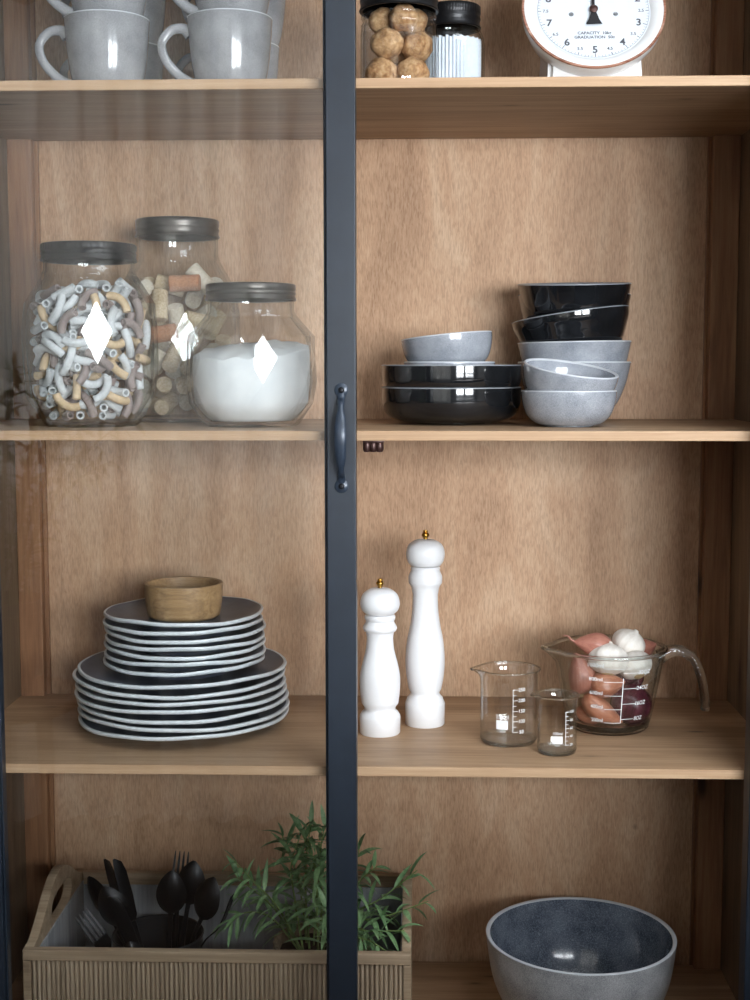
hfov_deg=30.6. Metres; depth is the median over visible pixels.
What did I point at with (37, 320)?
pasta tube
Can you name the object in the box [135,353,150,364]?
pasta tube
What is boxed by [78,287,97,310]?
pasta tube
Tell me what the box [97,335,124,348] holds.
pasta tube
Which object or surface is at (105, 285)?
pasta tube
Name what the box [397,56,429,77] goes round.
cookie
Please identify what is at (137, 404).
pasta tube
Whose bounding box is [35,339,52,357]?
pasta tube
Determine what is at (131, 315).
pasta tube
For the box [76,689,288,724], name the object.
dinner plate
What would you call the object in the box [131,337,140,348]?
pasta tube
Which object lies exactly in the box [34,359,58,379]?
pasta tube
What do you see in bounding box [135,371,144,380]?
pasta tube
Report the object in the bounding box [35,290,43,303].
pasta tube
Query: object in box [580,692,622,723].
shallot
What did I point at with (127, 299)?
pasta tube
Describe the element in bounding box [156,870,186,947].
spoon
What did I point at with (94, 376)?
pasta tube
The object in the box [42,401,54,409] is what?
pasta tube
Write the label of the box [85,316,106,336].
pasta tube
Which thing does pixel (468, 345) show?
bowl
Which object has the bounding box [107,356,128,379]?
pasta tube
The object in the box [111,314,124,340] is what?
pasta tube
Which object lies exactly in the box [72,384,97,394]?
pasta tube
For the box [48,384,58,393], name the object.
pasta tube
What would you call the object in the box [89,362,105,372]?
pasta tube
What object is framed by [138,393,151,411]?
cork
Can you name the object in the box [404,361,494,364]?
bowl
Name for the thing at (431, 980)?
shelf
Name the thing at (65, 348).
pasta tube
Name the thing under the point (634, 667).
garlic bulb
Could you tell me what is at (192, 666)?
plate
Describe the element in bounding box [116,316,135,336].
pasta tube
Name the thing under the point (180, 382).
cork
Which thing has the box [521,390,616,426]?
bowl
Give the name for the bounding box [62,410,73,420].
pasta tube
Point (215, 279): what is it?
cork
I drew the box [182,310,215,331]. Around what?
cork
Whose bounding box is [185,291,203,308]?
cork
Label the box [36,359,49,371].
pasta tube
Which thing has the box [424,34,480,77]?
paper liner
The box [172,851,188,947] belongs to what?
fork
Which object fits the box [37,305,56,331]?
pasta tube
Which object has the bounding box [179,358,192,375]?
cork
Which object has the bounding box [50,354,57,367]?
pasta tube
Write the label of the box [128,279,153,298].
cork
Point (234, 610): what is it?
plate
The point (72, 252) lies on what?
storage jar
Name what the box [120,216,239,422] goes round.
storage jar
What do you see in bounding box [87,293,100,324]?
pasta tube
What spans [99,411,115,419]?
pasta tube
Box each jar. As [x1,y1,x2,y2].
[21,240,158,427]
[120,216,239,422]
[186,282,315,427]
[359,0,438,77]
[425,0,484,76]
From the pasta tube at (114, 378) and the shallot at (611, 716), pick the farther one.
the shallot at (611, 716)
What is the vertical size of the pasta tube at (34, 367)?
0.035 m
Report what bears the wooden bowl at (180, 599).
on the plate at (234, 610)
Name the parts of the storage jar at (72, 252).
lid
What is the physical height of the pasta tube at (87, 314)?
0.035 m
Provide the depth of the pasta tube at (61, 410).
1.69 m
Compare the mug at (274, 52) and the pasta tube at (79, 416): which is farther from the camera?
the mug at (274, 52)
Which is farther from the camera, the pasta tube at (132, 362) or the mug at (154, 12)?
the mug at (154, 12)
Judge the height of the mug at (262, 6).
0.092 m
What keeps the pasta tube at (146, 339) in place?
in the storage jar at (72, 252)
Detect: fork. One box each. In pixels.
[75,908,110,946]
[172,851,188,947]
[201,893,233,946]
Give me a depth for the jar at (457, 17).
1.71 m
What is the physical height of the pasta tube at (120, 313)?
0.030 m
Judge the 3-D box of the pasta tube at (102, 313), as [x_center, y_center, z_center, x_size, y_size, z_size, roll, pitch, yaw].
[-0.342,-0.229,1.694,0.039,0.015,0.014,5,8,42]
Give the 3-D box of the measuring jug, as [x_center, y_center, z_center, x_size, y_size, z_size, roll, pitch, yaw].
[0.321,0.246,1.797,0.187,0.111,0.152,5,8,42]
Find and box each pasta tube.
[30,300,51,309]
[30,321,47,334]
[30,336,37,345]
[31,366,36,377]
[33,306,50,324]
[33,344,56,357]
[33,357,40,365]
[33,385,53,400]
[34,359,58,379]
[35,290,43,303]
[35,331,42,343]
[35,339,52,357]
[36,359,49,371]
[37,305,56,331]
[37,398,51,416]
[39,352,49,371]
[39,368,54,386]
[39,386,48,396]
[40,284,60,299]
[41,338,64,357]
[42,287,61,307]
[42,330,65,347]
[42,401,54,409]
[46,385,72,402]
[47,305,53,315]
[48,294,65,323]
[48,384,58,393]
[49,409,59,419]
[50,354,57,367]
[51,283,75,300]
[52,294,78,313]
[52,393,80,410]
[53,376,71,384]
[54,363,67,394]
[54,397,77,406]
[57,308,77,333]
[57,323,75,338]
[57,406,64,412]
[59,347,76,375]
[62,335,93,346]
[62,336,82,352]
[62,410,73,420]
[65,285,82,298]
[68,324,80,330]
[68,350,80,376]
[69,329,76,337]
[70,316,96,325]
[70,362,80,371]
[72,374,80,399]
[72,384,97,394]
[73,354,96,365]
[75,365,90,384]
[76,304,91,316]
[76,410,84,418]
[77,279,98,293]
[77,324,96,337]
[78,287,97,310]
[78,344,100,352]
[79,350,104,356]
[79,391,102,408]
[81,373,108,388]
[81,390,97,417]
[82,299,91,316]
[84,349,113,369]
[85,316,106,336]
[86,288,106,310]
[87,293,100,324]
[87,372,101,380]
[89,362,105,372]
[91,337,99,348]
[92,376,111,403]
[95,330,112,338]
[97,280,110,291]
[97,320,121,330]
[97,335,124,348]
[97,375,116,390]
[98,288,109,295]
[99,310,107,318]
[99,332,116,356]
[99,386,129,396]
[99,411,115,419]
[100,401,107,411]
[102,300,114,311]
[103,400,122,413]
[104,280,122,298]
[104,369,112,375]
[106,292,126,303]
[106,292,130,312]
[106,305,119,336]
[106,391,129,404]
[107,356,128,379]
[109,349,134,361]
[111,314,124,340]
[115,286,131,307]
[115,306,124,320]
[115,360,134,379]
[116,278,137,292]
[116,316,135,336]
[117,312,134,334]
[117,353,130,379]
[120,328,133,357]
[121,318,143,338]
[121,388,132,417]
[125,289,137,314]
[126,297,134,320]
[127,361,140,391]
[130,343,146,359]
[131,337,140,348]
[132,298,143,326]
[132,389,142,414]
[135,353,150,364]
[135,365,143,389]
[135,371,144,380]
[142,320,150,348]
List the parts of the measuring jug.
glass, handle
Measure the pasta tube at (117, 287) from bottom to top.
0.031 m
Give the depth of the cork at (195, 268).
1.81 m
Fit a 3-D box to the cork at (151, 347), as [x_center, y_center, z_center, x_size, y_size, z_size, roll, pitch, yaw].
[-0.299,-0.189,1.857,0.022,0.040,0.044,-2,6,-15]
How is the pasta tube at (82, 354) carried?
on the pasta tube
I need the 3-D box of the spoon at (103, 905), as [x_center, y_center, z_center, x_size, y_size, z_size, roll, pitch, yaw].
[-0.324,0.602,1.831,0.088,0.181,0.014,-1,6,-9]
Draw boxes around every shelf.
[0,86,749,140]
[0,419,749,430]
[4,694,745,768]
[12,961,735,999]
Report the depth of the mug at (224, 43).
1.62 m
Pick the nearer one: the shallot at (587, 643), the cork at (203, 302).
the shallot at (587, 643)
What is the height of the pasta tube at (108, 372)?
0.030 m
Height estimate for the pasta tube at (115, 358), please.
0.020 m
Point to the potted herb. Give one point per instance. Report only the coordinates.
(309, 934)
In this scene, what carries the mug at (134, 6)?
on the mug at (102, 44)
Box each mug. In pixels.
[34,9,149,79]
[47,0,146,15]
[59,42,163,79]
[61,0,165,43]
[157,8,271,78]
[173,0,269,14]
[176,43,279,78]
[181,0,285,45]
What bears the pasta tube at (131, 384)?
in the storage jar at (72, 252)
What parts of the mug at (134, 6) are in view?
handle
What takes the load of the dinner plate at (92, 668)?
on the dinner plate at (240, 687)
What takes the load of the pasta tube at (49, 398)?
in the storage jar at (72, 252)
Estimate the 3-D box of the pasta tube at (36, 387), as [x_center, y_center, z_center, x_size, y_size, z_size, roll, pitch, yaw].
[-0.412,-0.133,1.702,0.038,0.019,0.014,5,7,39]
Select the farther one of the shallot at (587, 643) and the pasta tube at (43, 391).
the shallot at (587, 643)
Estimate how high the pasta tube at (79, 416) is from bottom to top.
0.014 m
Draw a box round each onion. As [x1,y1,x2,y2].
[610,679,651,724]
[615,673,643,684]
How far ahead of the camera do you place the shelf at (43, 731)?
1.74 m
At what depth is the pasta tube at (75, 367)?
1.66 m
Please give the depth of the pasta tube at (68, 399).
1.69 m
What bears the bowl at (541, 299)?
on the bowl at (526, 313)
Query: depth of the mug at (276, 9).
1.78 m
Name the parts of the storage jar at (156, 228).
lid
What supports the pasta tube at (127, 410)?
in the storage jar at (72, 252)
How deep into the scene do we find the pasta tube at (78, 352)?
1.68 m
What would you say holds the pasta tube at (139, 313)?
in the storage jar at (72, 252)
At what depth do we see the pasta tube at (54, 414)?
1.71 m
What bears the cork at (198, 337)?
in the storage jar at (156, 228)
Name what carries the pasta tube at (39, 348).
in the storage jar at (72, 252)
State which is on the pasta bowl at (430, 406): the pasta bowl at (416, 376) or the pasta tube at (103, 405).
the pasta bowl at (416, 376)
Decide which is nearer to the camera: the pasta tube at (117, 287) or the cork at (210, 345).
the pasta tube at (117, 287)
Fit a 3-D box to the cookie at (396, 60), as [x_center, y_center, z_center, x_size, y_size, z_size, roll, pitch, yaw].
[0.026,-0.548,1.666,0.039,0.038,0.038,2,6,18]
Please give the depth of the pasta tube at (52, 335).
1.66 m
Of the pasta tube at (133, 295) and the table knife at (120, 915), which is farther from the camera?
the table knife at (120, 915)
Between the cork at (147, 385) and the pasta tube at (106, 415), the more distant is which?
the cork at (147, 385)
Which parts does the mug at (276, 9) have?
handle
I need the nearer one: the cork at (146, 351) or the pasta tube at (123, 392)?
the pasta tube at (123, 392)
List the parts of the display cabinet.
panel, corner post, door, handle, corner post, panel, frame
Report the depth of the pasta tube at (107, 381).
1.66 m
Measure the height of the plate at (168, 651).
0.021 m
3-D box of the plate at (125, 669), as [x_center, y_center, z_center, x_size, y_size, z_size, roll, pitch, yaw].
[-0.254,0.215,1.821,0.213,0.021,0.210,2,6,16]
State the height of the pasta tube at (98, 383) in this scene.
0.019 m
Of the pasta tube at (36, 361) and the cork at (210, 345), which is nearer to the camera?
the pasta tube at (36, 361)
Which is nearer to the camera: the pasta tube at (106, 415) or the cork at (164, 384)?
the pasta tube at (106, 415)
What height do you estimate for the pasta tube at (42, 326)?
0.016 m
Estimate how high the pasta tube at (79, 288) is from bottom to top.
0.025 m
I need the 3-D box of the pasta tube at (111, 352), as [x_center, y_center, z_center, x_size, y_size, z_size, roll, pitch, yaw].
[-0.327,-0.190,1.674,0.026,0.031,0.011,5,8,43]
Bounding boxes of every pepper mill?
[360,578,399,737]
[405,530,444,728]
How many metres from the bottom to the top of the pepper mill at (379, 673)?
0.203 m
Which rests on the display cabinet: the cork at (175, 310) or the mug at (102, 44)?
the mug at (102, 44)
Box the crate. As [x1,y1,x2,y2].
[22,865,411,999]
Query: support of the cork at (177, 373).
in the storage jar at (156, 228)
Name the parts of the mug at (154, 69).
handle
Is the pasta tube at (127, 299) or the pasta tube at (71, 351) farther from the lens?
the pasta tube at (127, 299)
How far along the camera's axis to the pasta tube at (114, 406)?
1.70 m
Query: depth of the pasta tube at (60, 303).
1.66 m
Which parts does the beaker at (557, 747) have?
glass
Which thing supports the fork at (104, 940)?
in the cup at (152, 928)
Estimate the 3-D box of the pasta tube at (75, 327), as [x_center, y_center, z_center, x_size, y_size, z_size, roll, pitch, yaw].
[-0.364,-0.221,1.690,0.014,0.028,0.031,5,7,41]
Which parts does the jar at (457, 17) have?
lid, glass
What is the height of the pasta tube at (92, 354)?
0.027 m
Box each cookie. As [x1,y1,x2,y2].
[365,57,398,77]
[368,7,391,32]
[370,28,403,58]
[389,3,418,31]
[390,36,405,64]
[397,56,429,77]
[401,31,432,60]
[403,8,427,34]
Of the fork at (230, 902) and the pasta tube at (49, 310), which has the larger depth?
the fork at (230, 902)
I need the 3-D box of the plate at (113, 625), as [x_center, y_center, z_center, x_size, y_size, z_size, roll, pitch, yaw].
[-0.254,0.163,1.815,0.211,0.021,0.213,-2,6,-20]
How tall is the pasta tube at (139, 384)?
0.031 m
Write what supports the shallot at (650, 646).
in the measuring jug
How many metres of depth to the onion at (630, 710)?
1.78 m
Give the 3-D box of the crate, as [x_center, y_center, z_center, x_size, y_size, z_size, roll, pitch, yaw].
[-0.194,0.597,1.848,0.487,0.197,0.274,0,6,2]
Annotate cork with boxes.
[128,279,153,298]
[132,277,154,284]
[133,339,149,365]
[135,379,153,398]
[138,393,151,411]
[141,297,164,325]
[141,326,170,351]
[142,347,165,379]
[147,346,162,374]
[150,323,178,343]
[150,398,172,415]
[151,289,167,322]
[153,377,171,397]
[154,274,183,296]
[154,392,178,414]
[161,342,183,372]
[165,352,185,378]
[168,274,200,291]
[168,303,187,336]
[174,374,192,394]
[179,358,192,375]
[179,392,194,410]
[181,328,202,354]
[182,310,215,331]
[185,263,214,294]
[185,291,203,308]
[188,304,216,328]
[196,295,219,310]
[201,310,226,339]
[207,343,219,347]
[211,277,222,305]
[215,334,230,345]
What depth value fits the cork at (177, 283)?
1.79 m
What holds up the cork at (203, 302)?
in the storage jar at (156, 228)
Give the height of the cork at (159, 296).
0.044 m
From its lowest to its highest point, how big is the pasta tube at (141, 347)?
0.021 m
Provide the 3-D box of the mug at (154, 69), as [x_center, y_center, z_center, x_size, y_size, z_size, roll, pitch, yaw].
[-0.339,-0.549,1.806,0.124,0.092,0.102,-4,7,-35]
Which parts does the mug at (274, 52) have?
handle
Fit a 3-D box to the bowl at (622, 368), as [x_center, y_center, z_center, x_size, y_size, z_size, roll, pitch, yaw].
[0.267,-0.145,1.840,0.151,0.081,0.151,5,7,39]
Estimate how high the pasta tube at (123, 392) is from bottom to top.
0.018 m
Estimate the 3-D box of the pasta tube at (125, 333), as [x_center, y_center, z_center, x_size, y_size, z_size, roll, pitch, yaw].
[-0.302,-0.193,1.684,0.015,0.036,0.022,2,6,20]
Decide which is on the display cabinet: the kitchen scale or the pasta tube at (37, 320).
the kitchen scale
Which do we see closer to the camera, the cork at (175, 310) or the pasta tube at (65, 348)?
the pasta tube at (65, 348)
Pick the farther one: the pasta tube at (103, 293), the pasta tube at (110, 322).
the pasta tube at (103, 293)
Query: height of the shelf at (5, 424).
0.012 m
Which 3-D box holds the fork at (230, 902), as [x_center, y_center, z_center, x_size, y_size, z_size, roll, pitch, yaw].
[-0.239,0.607,1.833,0.107,0.170,0.022,1,6,6]
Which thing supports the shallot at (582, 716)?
in the measuring jug
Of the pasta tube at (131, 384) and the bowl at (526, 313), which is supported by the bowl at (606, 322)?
the bowl at (526, 313)
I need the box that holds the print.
[537,0,648,56]
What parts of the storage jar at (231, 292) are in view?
lid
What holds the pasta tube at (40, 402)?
in the storage jar at (72, 252)
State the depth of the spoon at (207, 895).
1.82 m
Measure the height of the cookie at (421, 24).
0.032 m
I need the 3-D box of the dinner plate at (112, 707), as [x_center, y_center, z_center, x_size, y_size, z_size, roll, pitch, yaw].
[-0.258,0.256,1.826,0.279,0.021,0.276,2,6,17]
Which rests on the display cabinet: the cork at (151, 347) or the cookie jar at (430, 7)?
the cookie jar at (430, 7)
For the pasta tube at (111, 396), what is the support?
in the storage jar at (72, 252)
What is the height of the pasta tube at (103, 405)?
0.015 m
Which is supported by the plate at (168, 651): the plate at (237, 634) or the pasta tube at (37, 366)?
the plate at (237, 634)
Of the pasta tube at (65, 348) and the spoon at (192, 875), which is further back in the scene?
the spoon at (192, 875)
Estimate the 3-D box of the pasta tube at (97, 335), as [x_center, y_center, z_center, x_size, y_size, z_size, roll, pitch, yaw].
[-0.341,-0.207,1.689,0.038,0.017,0.016,1,6,9]
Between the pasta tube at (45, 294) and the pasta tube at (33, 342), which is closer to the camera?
the pasta tube at (45, 294)
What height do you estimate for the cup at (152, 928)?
0.105 m
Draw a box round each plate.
[72,668,284,699]
[74,682,286,714]
[75,674,285,706]
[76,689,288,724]
[77,648,286,689]
[78,698,289,732]
[78,706,288,740]
[103,596,262,631]
[103,614,262,639]
[103,654,264,679]
[104,619,265,647]
[104,636,265,662]
[104,644,265,670]
[105,630,264,655]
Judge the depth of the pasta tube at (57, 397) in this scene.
1.67 m
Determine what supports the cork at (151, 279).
in the storage jar at (156, 228)
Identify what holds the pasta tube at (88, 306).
in the storage jar at (72, 252)
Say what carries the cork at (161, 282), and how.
in the storage jar at (156, 228)
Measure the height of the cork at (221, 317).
0.042 m
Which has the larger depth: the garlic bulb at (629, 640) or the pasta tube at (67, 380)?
the garlic bulb at (629, 640)
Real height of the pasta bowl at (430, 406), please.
0.048 m
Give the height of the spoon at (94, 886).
0.171 m
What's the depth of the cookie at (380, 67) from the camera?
1.62 m
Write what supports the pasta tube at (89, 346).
on the pasta tube
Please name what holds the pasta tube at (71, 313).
in the storage jar at (72, 252)
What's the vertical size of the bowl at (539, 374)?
0.062 m
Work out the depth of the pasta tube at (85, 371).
1.66 m
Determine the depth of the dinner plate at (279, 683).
1.73 m
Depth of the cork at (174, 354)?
1.80 m
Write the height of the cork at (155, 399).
0.026 m
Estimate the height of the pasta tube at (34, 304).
0.015 m
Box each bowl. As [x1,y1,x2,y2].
[144,576,222,622]
[381,365,520,387]
[381,386,520,424]
[401,331,491,360]
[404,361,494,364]
[486,897,676,999]
[512,305,628,342]
[518,282,631,315]
[518,293,630,318]
[518,340,631,360]
[518,361,630,405]
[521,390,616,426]
[523,358,618,390]
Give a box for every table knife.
[103,859,118,891]
[107,896,138,943]
[113,859,143,946]
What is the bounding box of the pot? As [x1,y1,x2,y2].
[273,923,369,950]
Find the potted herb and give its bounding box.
[212,800,437,950]
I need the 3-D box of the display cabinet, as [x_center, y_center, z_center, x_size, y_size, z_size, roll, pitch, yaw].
[-0.011,0.182,1.783,1.059,2.240,0.443,0,6,2]
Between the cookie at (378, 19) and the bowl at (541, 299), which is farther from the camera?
the bowl at (541, 299)
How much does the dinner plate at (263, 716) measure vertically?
0.021 m
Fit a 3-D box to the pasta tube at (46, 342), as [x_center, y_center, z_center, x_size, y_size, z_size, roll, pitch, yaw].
[-0.392,-0.185,1.665,0.035,0.025,0.016,3,6,27]
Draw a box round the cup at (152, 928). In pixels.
[112,914,203,948]
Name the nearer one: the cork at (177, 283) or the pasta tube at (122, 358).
the pasta tube at (122, 358)
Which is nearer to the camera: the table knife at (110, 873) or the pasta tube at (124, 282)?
the pasta tube at (124, 282)
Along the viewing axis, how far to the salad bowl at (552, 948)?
1.87 m
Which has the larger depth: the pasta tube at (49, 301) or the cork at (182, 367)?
the cork at (182, 367)
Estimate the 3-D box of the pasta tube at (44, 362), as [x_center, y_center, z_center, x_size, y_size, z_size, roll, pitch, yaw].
[-0.406,-0.171,1.691,0.011,0.025,0.032,0,6,3]
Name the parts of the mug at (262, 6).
handle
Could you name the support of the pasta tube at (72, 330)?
in the storage jar at (72, 252)
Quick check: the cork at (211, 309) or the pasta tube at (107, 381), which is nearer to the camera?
the pasta tube at (107, 381)
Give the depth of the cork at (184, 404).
1.82 m
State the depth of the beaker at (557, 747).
1.69 m
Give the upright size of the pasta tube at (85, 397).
0.033 m
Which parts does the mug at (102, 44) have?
handle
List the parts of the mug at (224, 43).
handle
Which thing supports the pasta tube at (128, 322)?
in the storage jar at (72, 252)
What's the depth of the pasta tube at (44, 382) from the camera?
1.67 m
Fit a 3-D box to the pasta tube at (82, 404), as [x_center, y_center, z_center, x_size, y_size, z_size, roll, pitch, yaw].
[-0.348,-0.123,1.687,0.036,0.022,0.013,-3,6,-29]
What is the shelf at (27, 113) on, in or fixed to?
attached to the display cabinet
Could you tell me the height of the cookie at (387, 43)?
0.038 m
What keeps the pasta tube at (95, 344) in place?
in the storage jar at (72, 252)
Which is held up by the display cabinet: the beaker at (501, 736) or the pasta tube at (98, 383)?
the beaker at (501, 736)
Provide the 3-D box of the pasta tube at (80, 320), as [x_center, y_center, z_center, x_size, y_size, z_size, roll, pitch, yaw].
[-0.353,-0.217,1.671,0.039,0.013,0.016,-3,7,-30]
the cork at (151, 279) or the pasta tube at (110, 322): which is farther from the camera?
the cork at (151, 279)
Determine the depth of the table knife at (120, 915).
1.81 m
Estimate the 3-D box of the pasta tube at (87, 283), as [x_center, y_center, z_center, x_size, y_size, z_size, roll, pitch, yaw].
[-0.356,-0.263,1.690,0.038,0.017,0.014,4,7,38]
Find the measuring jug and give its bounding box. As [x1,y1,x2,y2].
[541,634,709,735]
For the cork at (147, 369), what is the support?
in the storage jar at (156, 228)
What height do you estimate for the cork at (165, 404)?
0.030 m
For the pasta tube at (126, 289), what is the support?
in the storage jar at (72, 252)
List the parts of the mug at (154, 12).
handle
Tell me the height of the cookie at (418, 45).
0.036 m
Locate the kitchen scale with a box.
[522,0,665,76]
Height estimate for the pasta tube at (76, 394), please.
0.032 m
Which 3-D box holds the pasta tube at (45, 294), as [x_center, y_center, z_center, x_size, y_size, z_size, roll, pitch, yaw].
[-0.399,-0.256,1.686,0.032,0.018,0.010,4,7,38]
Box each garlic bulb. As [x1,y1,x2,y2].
[588,641,628,674]
[612,629,644,652]
[620,650,651,679]
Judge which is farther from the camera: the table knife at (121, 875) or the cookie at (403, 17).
the table knife at (121, 875)
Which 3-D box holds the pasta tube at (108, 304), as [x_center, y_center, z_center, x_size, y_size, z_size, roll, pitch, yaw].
[-0.325,-0.232,1.680,0.014,0.025,0.034,0,6,-4]
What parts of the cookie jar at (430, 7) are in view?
lid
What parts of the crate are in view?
panel, frame, reeded panel, panel, panel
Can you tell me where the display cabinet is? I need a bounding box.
[0,0,749,999]
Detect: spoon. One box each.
[87,876,125,946]
[98,886,130,926]
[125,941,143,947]
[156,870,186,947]
[178,861,204,947]
[190,877,219,943]
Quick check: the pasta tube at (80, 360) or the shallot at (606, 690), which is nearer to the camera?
the pasta tube at (80, 360)
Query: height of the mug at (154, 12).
0.092 m
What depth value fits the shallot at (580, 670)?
1.77 m
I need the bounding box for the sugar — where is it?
[193,340,309,421]
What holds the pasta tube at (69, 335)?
in the storage jar at (72, 252)
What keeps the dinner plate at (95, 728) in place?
on the display cabinet
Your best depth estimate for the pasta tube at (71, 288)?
1.66 m
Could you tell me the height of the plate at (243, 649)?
0.021 m
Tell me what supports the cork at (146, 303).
in the storage jar at (156, 228)
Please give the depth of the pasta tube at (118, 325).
1.68 m
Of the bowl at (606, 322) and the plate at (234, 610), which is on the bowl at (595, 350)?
the bowl at (606, 322)
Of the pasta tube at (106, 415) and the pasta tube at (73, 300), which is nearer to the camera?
the pasta tube at (73, 300)
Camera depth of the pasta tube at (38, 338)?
1.71 m
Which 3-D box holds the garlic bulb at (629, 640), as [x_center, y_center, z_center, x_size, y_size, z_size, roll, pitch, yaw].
[0.335,0.189,1.809,0.043,0.038,0.044,-3,7,-30]
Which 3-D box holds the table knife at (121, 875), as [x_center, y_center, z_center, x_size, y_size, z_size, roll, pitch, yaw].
[-0.327,0.591,1.878,0.064,0.200,0.015,2,6,18]
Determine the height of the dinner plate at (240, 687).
0.021 m
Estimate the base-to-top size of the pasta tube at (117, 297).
0.026 m
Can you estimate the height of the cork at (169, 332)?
0.028 m
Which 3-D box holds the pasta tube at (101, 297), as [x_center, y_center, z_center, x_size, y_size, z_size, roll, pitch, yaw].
[-0.341,-0.246,1.681,0.032,0.028,0.014,3,7,31]
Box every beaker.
[470,661,540,747]
[530,688,579,755]
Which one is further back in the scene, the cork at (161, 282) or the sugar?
the cork at (161, 282)
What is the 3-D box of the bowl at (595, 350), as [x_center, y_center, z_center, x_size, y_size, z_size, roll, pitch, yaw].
[0.267,-0.172,1.838,0.151,0.082,0.151,-3,6,-26]
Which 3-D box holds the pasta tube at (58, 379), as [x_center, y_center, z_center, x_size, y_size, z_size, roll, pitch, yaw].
[-0.385,-0.147,1.674,0.013,0.039,0.017,4,7,32]
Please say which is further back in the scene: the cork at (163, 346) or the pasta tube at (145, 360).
the cork at (163, 346)
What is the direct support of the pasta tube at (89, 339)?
in the storage jar at (72, 252)
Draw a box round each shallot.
[563,632,611,654]
[569,653,594,695]
[574,705,598,724]
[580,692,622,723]
[591,673,624,697]
[643,639,656,654]
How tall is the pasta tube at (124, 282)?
0.024 m
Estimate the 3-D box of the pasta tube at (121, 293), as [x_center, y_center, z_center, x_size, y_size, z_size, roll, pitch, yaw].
[-0.321,-0.247,1.689,0.032,0.020,0.010,0,6,4]
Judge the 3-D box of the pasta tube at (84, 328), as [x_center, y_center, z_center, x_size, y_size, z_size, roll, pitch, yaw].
[-0.351,-0.205,1.665,0.014,0.019,0.038,-5,8,-41]
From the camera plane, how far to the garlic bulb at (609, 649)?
1.76 m
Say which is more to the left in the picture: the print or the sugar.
the sugar
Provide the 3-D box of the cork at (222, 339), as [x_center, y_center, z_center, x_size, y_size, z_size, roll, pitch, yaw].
[-0.206,-0.203,1.863,0.022,0.044,0.037,0,6,-1]
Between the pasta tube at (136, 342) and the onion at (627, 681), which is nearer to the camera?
the pasta tube at (136, 342)
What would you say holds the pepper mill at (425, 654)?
on the display cabinet
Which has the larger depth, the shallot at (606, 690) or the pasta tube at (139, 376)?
the shallot at (606, 690)
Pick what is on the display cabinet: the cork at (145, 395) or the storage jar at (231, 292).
the storage jar at (231, 292)

